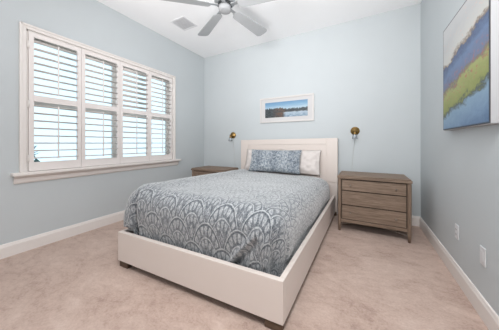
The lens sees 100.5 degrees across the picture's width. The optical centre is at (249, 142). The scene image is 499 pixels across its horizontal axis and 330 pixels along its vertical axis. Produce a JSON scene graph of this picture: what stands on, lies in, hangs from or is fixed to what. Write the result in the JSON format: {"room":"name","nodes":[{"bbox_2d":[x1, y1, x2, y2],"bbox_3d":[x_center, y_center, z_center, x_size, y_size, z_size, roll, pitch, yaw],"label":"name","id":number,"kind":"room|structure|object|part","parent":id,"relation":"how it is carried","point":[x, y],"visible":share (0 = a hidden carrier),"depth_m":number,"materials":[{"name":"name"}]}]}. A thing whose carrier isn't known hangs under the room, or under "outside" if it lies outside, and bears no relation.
{"room":"bedroom","nodes":[
{"label":"bedroom","id":0,"kind":"room"},
{"bbox_2d":[0,0,203,244],"bbox_3d":[-2.590,-0.385,1.933,0.140,3.050,6.306,0,0,29],"label":"wall","id":1,"kind":"structure","parent":0,"point":[29,209],"depth_m":2.63,"materials":[{"name":"blue paint"}]},
{"bbox_2d":[0,210,124,258],"bbox_3d":[-2.526,1.073,1.887,0.017,0.135,6.288,0,0,29],"label":"baseboard","id":2,"kind":"structure","parent":1,"relation":"attached to","point":[22,245],"depth_m":2.40,"materials":[{"name":"white paint"}]},
{"bbox_2d":[10,21,180,183],"bbox_3d":[-1.921,-0.419,3.067,0.225,1.678,2.176,0,0,29],"label":"window","id":3,"kind":"structure","parent":1,"relation":"in","point":[23,176],"depth_m":2.55,"materials":[{"name":"white paint"}]},
{"bbox_2d":[27,31,80,170],"bbox_3d":[-2.241,-0.443,2.407,0.095,1.490,0.483,0,0,29],"label":"window shutter","id":4,"kind":"object","parent":3,"relation":"attached to","point":[45,165],"visible":1,"depth_m":2.37,"materials":[{"name":"white paint"}]},
{"bbox_3d":[-2.202,-0.121,2.393,0.012,0.597,0.014,0,0,29],"label":"tilt rod","id":5,"kind":"part","parent":4,"relation":"part of","materials":[{"name":"white paint"}]},
{"bbox_3d":[-2.202,-0.830,2.393,0.012,0.564,0.014,0,0,29],"label":"tilt rod","id":6,"kind":"part","parent":4,"relation":"part of","materials":[{"name":"white paint"}]},
{"bbox_3d":[-1.921,0.321,3.067,0.225,0.032,2.176,0,0,29],"label":"sill","id":7,"kind":"part","parent":3,"relation":"part of","materials":[{"name":"white paint"}]},
{"bbox_2d":[81,49,119,166],"bbox_3d":[-2.012,-0.443,2.827,0.095,1.490,0.470,0,0,29],"label":"window shutter","id":8,"kind":"object","parent":3,"relation":"attached to","point":[115,160],"visible":0.98,"depth_m":2.80,"materials":[{"name":"white paint"}]},
{"bbox_3d":[-1.975,-0.121,2.808,0.012,0.597,0.014,0,0,29],"label":"tilt rod","id":9,"kind":"part","parent":8,"relation":"part of","materials":[{"name":"white paint"}]},
{"bbox_3d":[-1.975,-0.830,2.808,0.012,0.564,0.014,0,0,29],"label":"tilt rod","id":10,"kind":"part","parent":8,"relation":"part of","materials":[{"name":"white paint"}]},
{"bbox_3d":[-1.998,-0.443,3.089,0.040,1.496,1.892,0,0,29],"label":"sash","id":11,"kind":"part","parent":3,"relation":"part of","materials":[{"name":"white paint"}]},
{"bbox_2d":[120,62,148,163],"bbox_3d":[-1.789,-0.443,3.244,0.111,1.490,0.470,0,0,33],"label":"window shutter","id":12,"kind":"object","parent":3,"relation":"attached to","point":[131,159],"visible":1,"depth_m":3.21,"materials":[{"name":"white paint"}]},
{"bbox_3d":[-1.748,-0.121,3.222,0.012,0.597,0.014,0,0,29],"label":"tilt rod","id":13,"kind":"part","parent":12,"relation":"part of","materials":[{"name":"white paint"}]},
{"bbox_3d":[-1.748,-0.830,3.222,0.012,0.564,0.014,0,0,29],"label":"tilt rod","id":14,"kind":"part","parent":12,"relation":"part of","materials":[{"name":"white paint"}]},
{"bbox_2d":[149,72,172,160],"bbox_3d":[-1.555,-0.443,3.662,0.095,1.490,0.483,0,0,29],"label":"window shutter","id":15,"kind":"object","parent":3,"relation":"attached to","point":[151,114],"visible":1,"depth_m":3.63,"materials":[{"name":"white paint"}]},
{"bbox_3d":[-1.522,-0.121,3.637,0.012,0.597,0.014,0,0,29],"label":"tilt rod","id":16,"kind":"part","parent":15,"relation":"part of","materials":[{"name":"white paint"}]},
{"bbox_3d":[-1.522,-0.830,3.637,0.012,0.564,0.014,0,0,29],"label":"tilt rod","id":17,"kind":"part","parent":15,"relation":"part of","materials":[{"name":"white paint"}]},
{"bbox_2d":[0,214,487,329],"bbox_3d":[-0.853,1.200,0.983,4.100,0.120,6.586,0,0,29],"label":"floor","id":18,"kind":"structure","parent":0,"point":[359,277],"depth_m":1.58,"materials":[{"name":"beige carpet"}]},
{"bbox_2d":[191,166,238,175],"bbox_3d":[-0.662,0.807,3.975,0.757,0.666,0.500,0,0,29],"label":"nightstand","id":19,"kind":"object","parent":18,"relation":"on","point":[203,170],"visible":0.3,"depth_m":3.86,"materials":[{"name":"brown wood"}]},
{"bbox_3d":[-0.767,0.590,3.782,0.647,0.117,0.012,0,0,29],"label":"drawer","id":20,"kind":"part","parent":19,"relation":"part of","materials":[{"name":"brown wood"}]},
{"bbox_2d":[118,138,337,329],"bbox_3d":[0.043,0.530,2.634,1.757,1.220,2.467,0,0,29],"label":"bed","id":21,"kind":"object","parent":18,"relation":"on","point":[269,297],"visible":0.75,"depth_m":1.57,"materials":[{"name":"beige paint"}]},
{"bbox_3d":[-1.142,1.110,1.925,0.111,0.060,0.056,0,0,26],"label":"leg","id":22,"kind":"part","parent":21,"relation":"part of","materials":[{"name":"brown wood"}]},
{"bbox_3d":[-0.499,0.949,1.585,1.575,0.262,0.038,0,0,26],"label":"footboard","id":23,"kind":"part","parent":21,"relation":"part of","materials":[{"name":"beige paint"}]},
{"bbox_3d":[0.154,1.110,1.286,0.111,0.060,0.059,0,0,29],"label":"leg","id":24,"kind":"part","parent":21,"relation":"part of","materials":[{"name":"brown wood"}]},
{"bbox_3d":[0.619,0.317,3.688,1.425,0.597,0.057,0,0,29],"label":"headboard panel","id":25,"kind":"part","parent":21,"relation":"part of","materials":[{"name":"beige paint"}]},
{"bbox_3d":[0.618,0.268,3.687,1.757,0.695,0.068,0,0,29],"label":"headboard","id":26,"kind":"part","parent":21,"relation":"part of","materials":[{"name":"beige paint"}]},
{"bbox_3d":[0.764,0.949,2.259,0.037,0.262,2.290,0,0,30],"label":"rail","id":27,"kind":"part","parent":21,"relation":"part of","materials":[{"name":"beige paint"}]},
{"bbox_3d":[0.620,0.849,3.689,1.749,0.462,0.062,0,0,29],"label":"panel","id":28,"kind":"part","parent":21,"relation":"part of","materials":[{"name":"beige paint"}]},
{"bbox_2d":[337,171,412,242],"bbox_3d":[1.607,0.779,2.734,0.784,0.722,0.500,0,0,29],"label":"nightstand","id":29,"kind":"object","parent":18,"relation":"on","point":[380,200],"visible":1,"depth_m":2.52,"materials":[{"name":"brown wood"}]},
{"bbox_3d":[1.181,0.800,2.721,0.042,0.680,0.041,0,0,29],"label":"leg","id":30,"kind":"part","parent":29,"relation":"part of","materials":[{"name":"brown wood"}]},
{"bbox_3d":[1.502,0.542,2.541,0.674,0.132,0.012,0,0,29],"label":"drawer","id":31,"kind":"part","parent":29,"relation":"part of","materials":[{"name":"brown wood"}]},
{"bbox_3d":[1.502,0.707,2.541,0.674,0.170,0.012,0,0,29],"label":"drawer","id":32,"kind":"part","parent":29,"relation":"part of","materials":[{"name":"brown wood"}]},
{"bbox_3d":[1.502,0.890,2.541,0.674,0.170,0.012,0,0,29],"label":"drawer","id":33,"kind":"part","parent":29,"relation":"part of","materials":[{"name":"brown wood"}]},
{"bbox_3d":[1.502,1.000,2.543,0.696,0.040,0.026,0,0,29],"label":"apron rail","id":34,"kind":"part","parent":29,"relation":"part of","materials":[{"name":"brown wood"}]},
{"bbox_3d":[1.825,0.800,2.369,0.042,0.680,0.041,0,0,29],"label":"leg","id":35,"kind":"part","parent":29,"relation":"part of","materials":[{"name":"brown wood"}]},
{"bbox_2d":[97,0,421,57],"bbox_3d":[-0.853,-1.970,0.983,4.100,0.120,6.586,0,0,29],"label":"ceiling","id":36,"kind":"structure","parent":0,"point":[281,18],"depth_m":3.13,"materials":[{"name":"white paint"}]},
{"bbox_2d":[170,16,196,30],"bbox_3d":[-1.046,-1.904,3.319,0.300,0.011,0.300,0,0,29],"label":"ceiling vent","id":37,"kind":"object","parent":36,"relation":"in","point":[183,23],"visible":1,"depth_m":3.31,"materials":[{"name":"metal"}]},
{"bbox_2d":[163,0,274,35],"bbox_3d":[-0.246,-1.736,2.441,1.470,0.393,1.484,0,0,29],"label":"ceiling fan","id":38,"kind":"object","parent":36,"relation":"hanging from","point":[224,6],"visible":1,"depth_m":2.56,"materials":[{"name":"silver metal"}]},
{"bbox_3d":[-0.745,-1.597,2.322,0.610,0.044,0.168,0,0,-14],"label":"blade","id":39,"kind":"part","parent":38,"relation":"part of","materials":[{"name":"silver metal"}]},
{"bbox_3d":[-0.541,-1.597,2.835,0.168,0.044,0.610,0,0,-32],"label":"blade","id":40,"kind":"part","parent":38,"relation":"part of","materials":[{"name":"silver metal"}]},
{"bbox_3d":[0.010,-1.597,2.800,0.168,0.044,0.610,0,0,40],"label":"blade","id":41,"kind":"part","parent":38,"relation":"part of","materials":[{"name":"silver metal"}]},
{"bbox_3d":[0.147,-1.597,2.264,0.610,0.044,0.168,0,0,22],"label":"blade","id":42,"kind":"part","parent":38,"relation":"part of","materials":[{"name":"silver metal"}]},
{"bbox_2d":[204,3,420,216],"bbox_3d":[0.693,-0.385,3.811,4.100,3.050,0.140,0,0,29],"label":"wall","id":43,"kind":"structure","parent":0,"point":[364,73],"depth_m":3.32,"materials":[{"name":"blue paint"}]},
{"bbox_2d":[229,132,235,160],"bbox_3d":[-0.371,0.158,4.229,0.128,0.764,0.145,0,0,29],"label":"wall sconce","id":44,"kind":"object","parent":43,"relation":"attached to","point":[232,135],"visible":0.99,"depth_m":4.26,"materials":[{"name":"gold metal"}]},
{"bbox_2d":[260,93,313,122],"bbox_3d":[0.647,-0.610,3.736,1.005,0.462,0.033,0,0,29],"label":"framed picture","id":45,"kind":"object","parent":43,"relation":"attached to","point":[293,108],"visible":1,"depth_m":3.71,"materials":[{"name":"white paint"}]},
{"bbox_2d":[265,99,307,117],"bbox_3d":[0.645,-0.610,3.733,0.794,0.280,0.001,0,0,29],"label":"photograph","id":46,"kind":"object","parent":45,"relation":"attached to","point":[286,108],"depth_m":3.71},
{"bbox_2d":[350,127,359,163],"bbox_3d":[1.600,0.145,3.151,0.128,0.790,0.145,0,0,29],"label":"wall sconce","id":47,"kind":"object","parent":43,"relation":"attached to","point":[355,130],"visible":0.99,"depth_m":3.18,"materials":[{"name":"gold metal"}]},
{"bbox_2d":[337,211,419,226],"bbox_3d":[0.656,1.073,3.742,3.820,0.135,0.017,0,0,29],"label":"baseboard","id":48,"kind":"structure","parent":43,"relation":"attached to","point":[415,219],"depth_m":2.85,"materials":[{"name":"white paint"}]},
{"bbox_2d":[421,0,498,315],"bbox_3d":[0.884,-0.385,0.033,0.140,3.050,6.306,0,0,29],"label":"wall","id":49,"kind":"structure","parent":0,"point":[460,167],"depth_m":1.76,"materials":[{"name":"blue paint"}]},
{"bbox_2d":[455,223,458,239],"bbox_3d":[1.726,0.738,1.729,0.010,0.118,0.072,0,0,29],"label":"wall outlet","id":50,"kind":"object","parent":49,"relation":"attached to","point":[456,225],"visible":1,"depth_m":1.72,"materials":[{"name":"white plastic"}]},
{"bbox_2d":[419,217,498,329],"bbox_3d":[0.811,1.073,0.063,0.017,0.135,6.288,0,0,29],"label":"baseboard","id":51,"kind":"structure","parent":49,"relation":"attached to","point":[482,307],"depth_m":1.56,"materials":[{"name":"white paint"}]},
{"bbox_2d":[443,0,498,130],"bbox_3d":[1.586,-0.560,1.520,0.053,0.896,0.789,0,0,29],"label":"canvas painting","id":52,"kind":"object","parent":49,"relation":"attached to","point":[471,38],"visible":1,"depth_m":1.39,"materials":[{"name":"fabric"}]},
{"bbox_2d":[480,245,485,267],"bbox_3d":[1.521,0.738,1.354,0.009,0.118,0.072,0,0,29],"label":"wall plate","id":53,"kind":"object","parent":49,"relation":"attached to","point":[482,249],"visible":1,"depth_m":1.34,"materials":[{"name":"white plastic"}]},
{"bbox_3d":[0.063,0.711,2.693,1.311,0.494,2.175,0,0,29],"label":"mattress","id":54,"kind":"object","parent":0,"visible":0},
{"bbox_2d":[124,169,329,276],"bbox_3d":[-0.049,0.673,2.486,1.652,0.557,2.084,0,0,29],"label":"quilt","id":55,"kind":"object","parent":54,"relation":"on","point":[258,221],"visible":0.96,"depth_m":1.66,"materials":[{"name":"grey fabric"}]},
{"bbox_2d":[249,149,301,174],"bbox_3d":[0.405,0.297,3.421,0.894,0.374,0.230,0,0,25],"label":"pillow","id":56,"kind":"object","parent":55,"relation":"on","point":[282,161],"visible":1,"depth_m":3.34,"materials":[{"name":"blue fabric"}]},
{"bbox_2d":[244,149,279,172],"bbox_3d":[0.216,0.306,3.729,0.667,0.392,0.218,0,0,30],"label":"pillow","id":57,"kind":"object","parent":54,"relation":"on","point":[249,151],"visible":0.13,"depth_m":3.81,"materials":[{"name":"white fabric"}]},
{"bbox_2d":[279,149,320,175],"bbox_3d":[0.817,0.306,3.400,0.667,0.392,0.222,0,0,30],"label":"pillow","id":58,"kind":"object","parent":54,"relation":"on","point":[309,159],"visible":0.45,"depth_m":3.27,"materials":[{"name":"white fabric"}]}
]}

